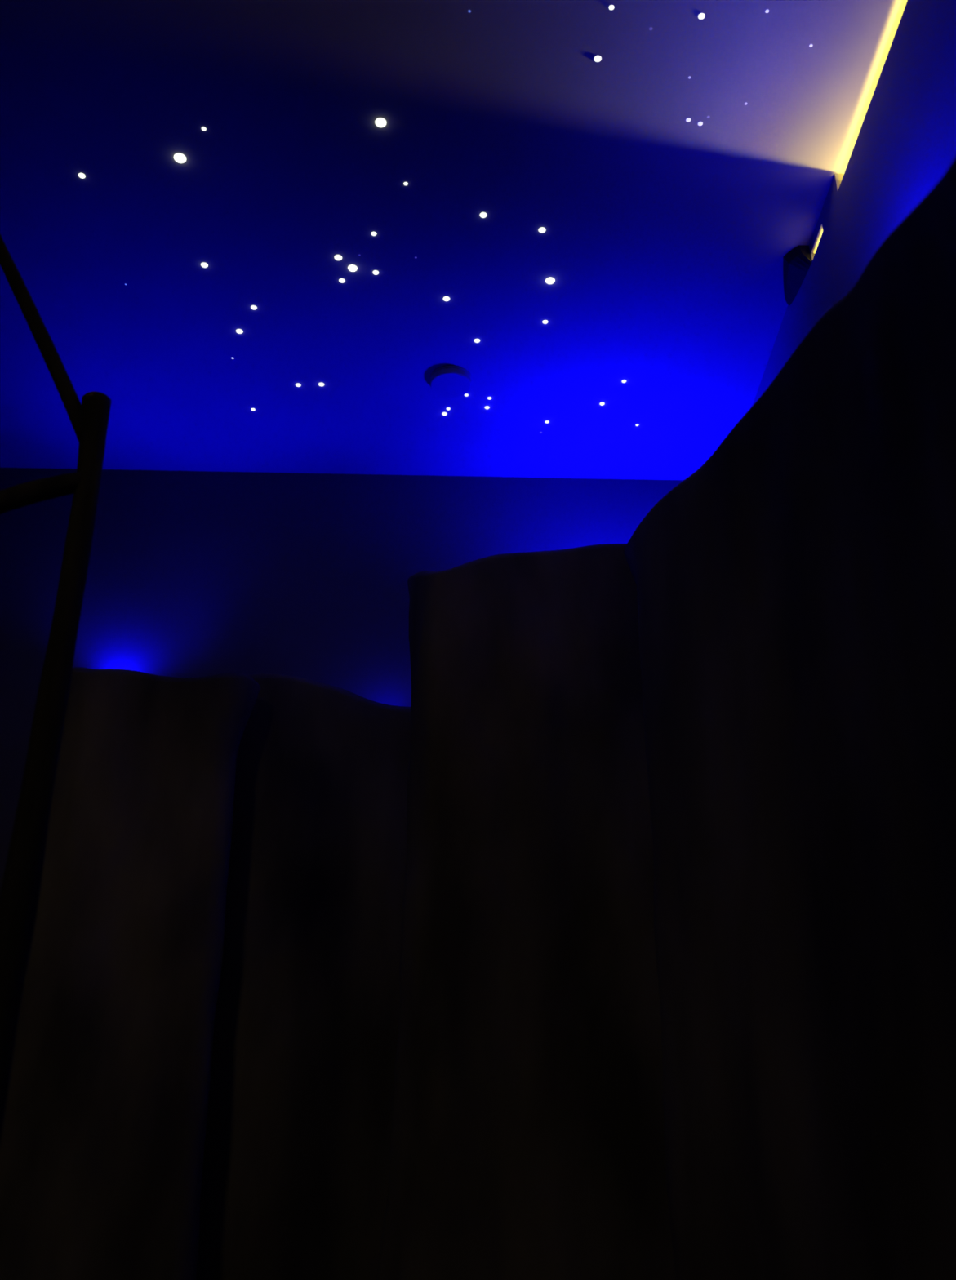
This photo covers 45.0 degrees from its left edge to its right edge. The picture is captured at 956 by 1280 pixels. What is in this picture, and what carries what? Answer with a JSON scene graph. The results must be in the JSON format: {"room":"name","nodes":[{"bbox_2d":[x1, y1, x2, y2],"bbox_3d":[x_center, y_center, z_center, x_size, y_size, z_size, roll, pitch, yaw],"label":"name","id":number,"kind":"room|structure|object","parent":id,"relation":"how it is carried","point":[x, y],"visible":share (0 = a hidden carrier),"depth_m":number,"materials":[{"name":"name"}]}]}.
{"room":"themed indoor attraction","nodes":[
{"label":"themed indoor attraction","id":0,"kind":"room"},
{"bbox_2d":[0,467,683,892],"bbox_3d":[0.100,1.140,2.917,4.606,3.600,0.100,1,-25,-2],"label":"wall","id":1,"kind":"structure","parent":0,"point":[191,574],"depth_m":3.47,"materials":[{"name":"paint"}]},
{"bbox_2d":[0,0,906,479],"bbox_3d":[0.150,-1.457,1.702,4.500,0.080,5.054,0,-25,0],"label":"ceiling","id":2,"kind":"structure","parent":0,"point":[665,240],"depth_m":2.65,"materials":[{"name":"paint"}]},
{"bbox_2d":[78,173,85,178],"bbox_3d":[-0.871,-1.020,2.540,0.015,0.004,0.015,0,-25,0],"label":"recessed light","id":3,"kind":"object","parent":2,"relation":"in","point":[82,175],"visible":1,"depth_m":2.54,"materials":[{"name":"grey"}]},
{"bbox_2d":[173,153,186,163],"bbox_3d":[-0.644,-1.039,2.495,0.026,0.008,0.026,0,-25,0],"label":"recessed light","id":4,"kind":"object","parent":2,"relation":"in","point":[179,157],"visible":1,"depth_m":2.49,"materials":[{"name":"grey"}]},
{"bbox_2d":[200,262,208,267],"bbox_3d":[-0.661,-0.904,2.788,0.018,0.005,0.018,0,-25,0],"label":"recessed light","id":5,"kind":"object","parent":2,"relation":"in","point":[203,264],"visible":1,"depth_m":2.79,"materials":[{"name":"grey"}]},
{"bbox_2d":[235,328,243,333],"bbox_3d":[-0.621,-0.802,3.006,0.018,0.005,0.018,0,-25,0],"label":"recessed light","id":6,"kind":"object","parent":2,"relation":"in","point":[238,331],"visible":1,"depth_m":3.00,"materials":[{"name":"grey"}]},
{"bbox_2d":[250,305,257,310],"bbox_3d":[-0.568,-0.841,2.925,0.016,0.005,0.016,0,-25,0],"label":"recessed light","id":7,"kind":"object","parent":2,"relation":"in","point":[253,307],"visible":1,"depth_m":2.92,"materials":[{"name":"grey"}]},
{"bbox_2d":[334,254,342,260],"bbox_3d":[-0.335,-0.914,2.765,0.019,0.006,0.019,0,-25,0],"label":"recessed light","id":8,"kind":"object","parent":2,"relation":"in","point":[337,257],"visible":1,"depth_m":2.76,"materials":[{"name":"grey"}]},
{"bbox_2d":[338,278,345,283],"bbox_3d":[-0.334,-0.882,2.837,0.015,0.005,0.015,0,-25,0],"label":"recessed light","id":9,"kind":"object","parent":2,"relation":"in","point":[341,280],"visible":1,"depth_m":2.83,"materials":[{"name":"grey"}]},
{"bbox_2d":[347,264,357,271],"bbox_3d":[-0.304,-0.899,2.797,0.023,0.007,0.023,0,-25,0],"label":"recessed light","id":10,"kind":"object","parent":2,"relation":"in","point":[352,268],"visible":1,"depth_m":2.79,"materials":[{"name":"grey"}]},
{"bbox_2d":[373,270,378,275],"bbox_3d":[-0.249,-0.893,2.812,0.015,0.005,0.015,0,-25,0],"label":"recessed light","id":11,"kind":"object","parent":2,"relation":"in","point":[375,272],"visible":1,"depth_m":2.81,"materials":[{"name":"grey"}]},
{"bbox_2d":[375,117,386,127],"bbox_3d":[-0.203,-1.079,2.411,0.024,0.007,0.024,0,-25,0],"label":"recessed light","id":12,"kind":"object","parent":2,"relation":"in","point":[380,122],"visible":1,"depth_m":2.41,"materials":[{"name":"grey"}]},
{"bbox_2d":[443,296,449,301],"bbox_3d":[-0.079,-0.854,2.895,0.017,0.005,0.017,0,-25,0],"label":"recessed light","id":13,"kind":"object","parent":2,"relation":"in","point":[446,298],"visible":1,"depth_m":2.89,"materials":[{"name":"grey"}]},
{"bbox_2d":[429,365,471,397],"bbox_3d":[-0.075,-0.710,3.181,0.116,0.024,0.116,0,-25,0],"label":"smoke detector","id":14,"kind":"object","parent":2,"relation":"attached to","point":[447,381],"visible":1,"depth_m":3.16,"materials":[{"name":"blue paint"}]},
{"bbox_2d":[480,212,486,217],"bbox_3d":[0.012,-0.972,2.643,0.017,0.005,0.017,0,-25,0],"label":"recessed light","id":15,"kind":"object","parent":2,"relation":"in","point":[482,215],"visible":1,"depth_m":2.64,"materials":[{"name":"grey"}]},
{"bbox_2d":[538,226,545,232],"bbox_3d":[0.149,-0.952,2.685,0.018,0.005,0.018,0,-25,0],"label":"recessed light","id":16,"kind":"object","parent":2,"relation":"in","point":[541,229],"visible":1,"depth_m":2.68,"materials":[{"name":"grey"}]},
{"bbox_2d":[545,277,555,284],"bbox_3d":[0.177,-0.880,2.836,0.023,0.007,0.023,0,-25,0],"label":"recessed light","id":17,"kind":"object","parent":2,"relation":"in","point":[549,280],"visible":1,"depth_m":2.83,"materials":[{"name":"grey"}]},
{"bbox_2d":[594,55,600,62],"bbox_3d":[0.236,-1.145,2.275,0.015,0.001,0.015,0,-25,0],"label":"recessed light","id":18,"kind":"object","parent":2,"relation":"in","point":[597,58],"visible":1,"depth_m":2.27,"materials":[{"name":"grey"}]},
{"bbox_2d":[697,13,704,19],"bbox_3d":[0.424,-1.184,2.192,0.013,0.001,0.013,0,-25,0],"label":"recessed light","id":19,"kind":"object","parent":2,"relation":"in","point":[701,15],"visible":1,"depth_m":2.19,"materials":[{"name":"grey"}]},
{"bbox_2d":[782,244,811,305],"bbox_3d":[0.756,-0.866,2.809,0.052,0.053,0.202,0,-25,0],"label":"speaker","id":20,"kind":"object","parent":2,"relation":"attached to","point":[797,262],"visible":1,"depth_m":2.76,"materials":[{"name":"black metal"}]},
{"bbox_2d":[764,0,955,390],"bbox_3d":[0.793,0.159,0.753,0.020,3.548,4.699,0,-25,0],"label":"wall","id":21,"kind":"structure","parent":0,"point":[905,143],"depth_m":2.18,"materials":[{"name":"paint"}]},
{"bbox_2d":[751,173,843,405],"bbox_3d":[0.793,-0.740,3.084,0.020,0.052,1.233,0,-25,0],"label":"trim","id":22,"kind":"structure","parent":21,"relation":"attached to","point":[837,179],"depth_m":2.82,"materials":[{"name":"paint"}]},
{"bbox_3d":[0.150,1.869,0.151,4.500,0.060,5.054,0,-25,0],"label":"floor","id":23,"kind":"structure","parent":0,"visible":0},
{"bbox_2d":[0,234,111,1142],"bbox_3d":[-0.811,0.544,1.446,0.427,3.436,0.084,6,-26,-13],"label":"wooden pole","id":24,"kind":"object","parent":23,"relation":"on","point":[20,893],"visible":1,"depth_m":1.73,"materials":[{"name":"brown wood"}]},
{"bbox_2d":[0,666,260,1279],"bbox_3d":[-0.819,1.325,2.352,0.630,2.787,0.363,0,-25,0],"label":"rock","id":25,"kind":"object","parent":23,"relation":"on","point":[102,1144],"visible":0.87,"depth_m":2.51,"materials":[{"name":"brown stone"}]},
{"bbox_2d":[195,673,410,1279],"bbox_3d":[-0.388,1.379,2.510,0.630,2.822,0.160,0,-25,0],"label":"rock","id":26,"kind":"object","parent":23,"relation":"on","point":[295,1180],"visible":0.68,"depth_m":2.70,"materials":[{"name":"brown stone"}]},
{"bbox_2d":[376,543,675,1279],"bbox_3d":[0.169,1.135,2.253,0.848,3.047,0.321,4,-25,-9],"label":"rock","id":27,"kind":"object","parent":23,"relation":"on","point":[527,1139],"visible":0.73,"depth_m":2.41,"materials":[{"name":"brown stone"}]},
{"bbox_2d":[623,156,955,1279],"bbox_3d":[0.461,0.648,1.015,0.385,2.883,2.068,-1,-25,2],"label":"rock","id":28,"kind":"object","parent":23,"relation":"on","point":[796,591],"visible":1,"depth_m":1.64,"materials":[{"name":"brown stone"}]}
]}

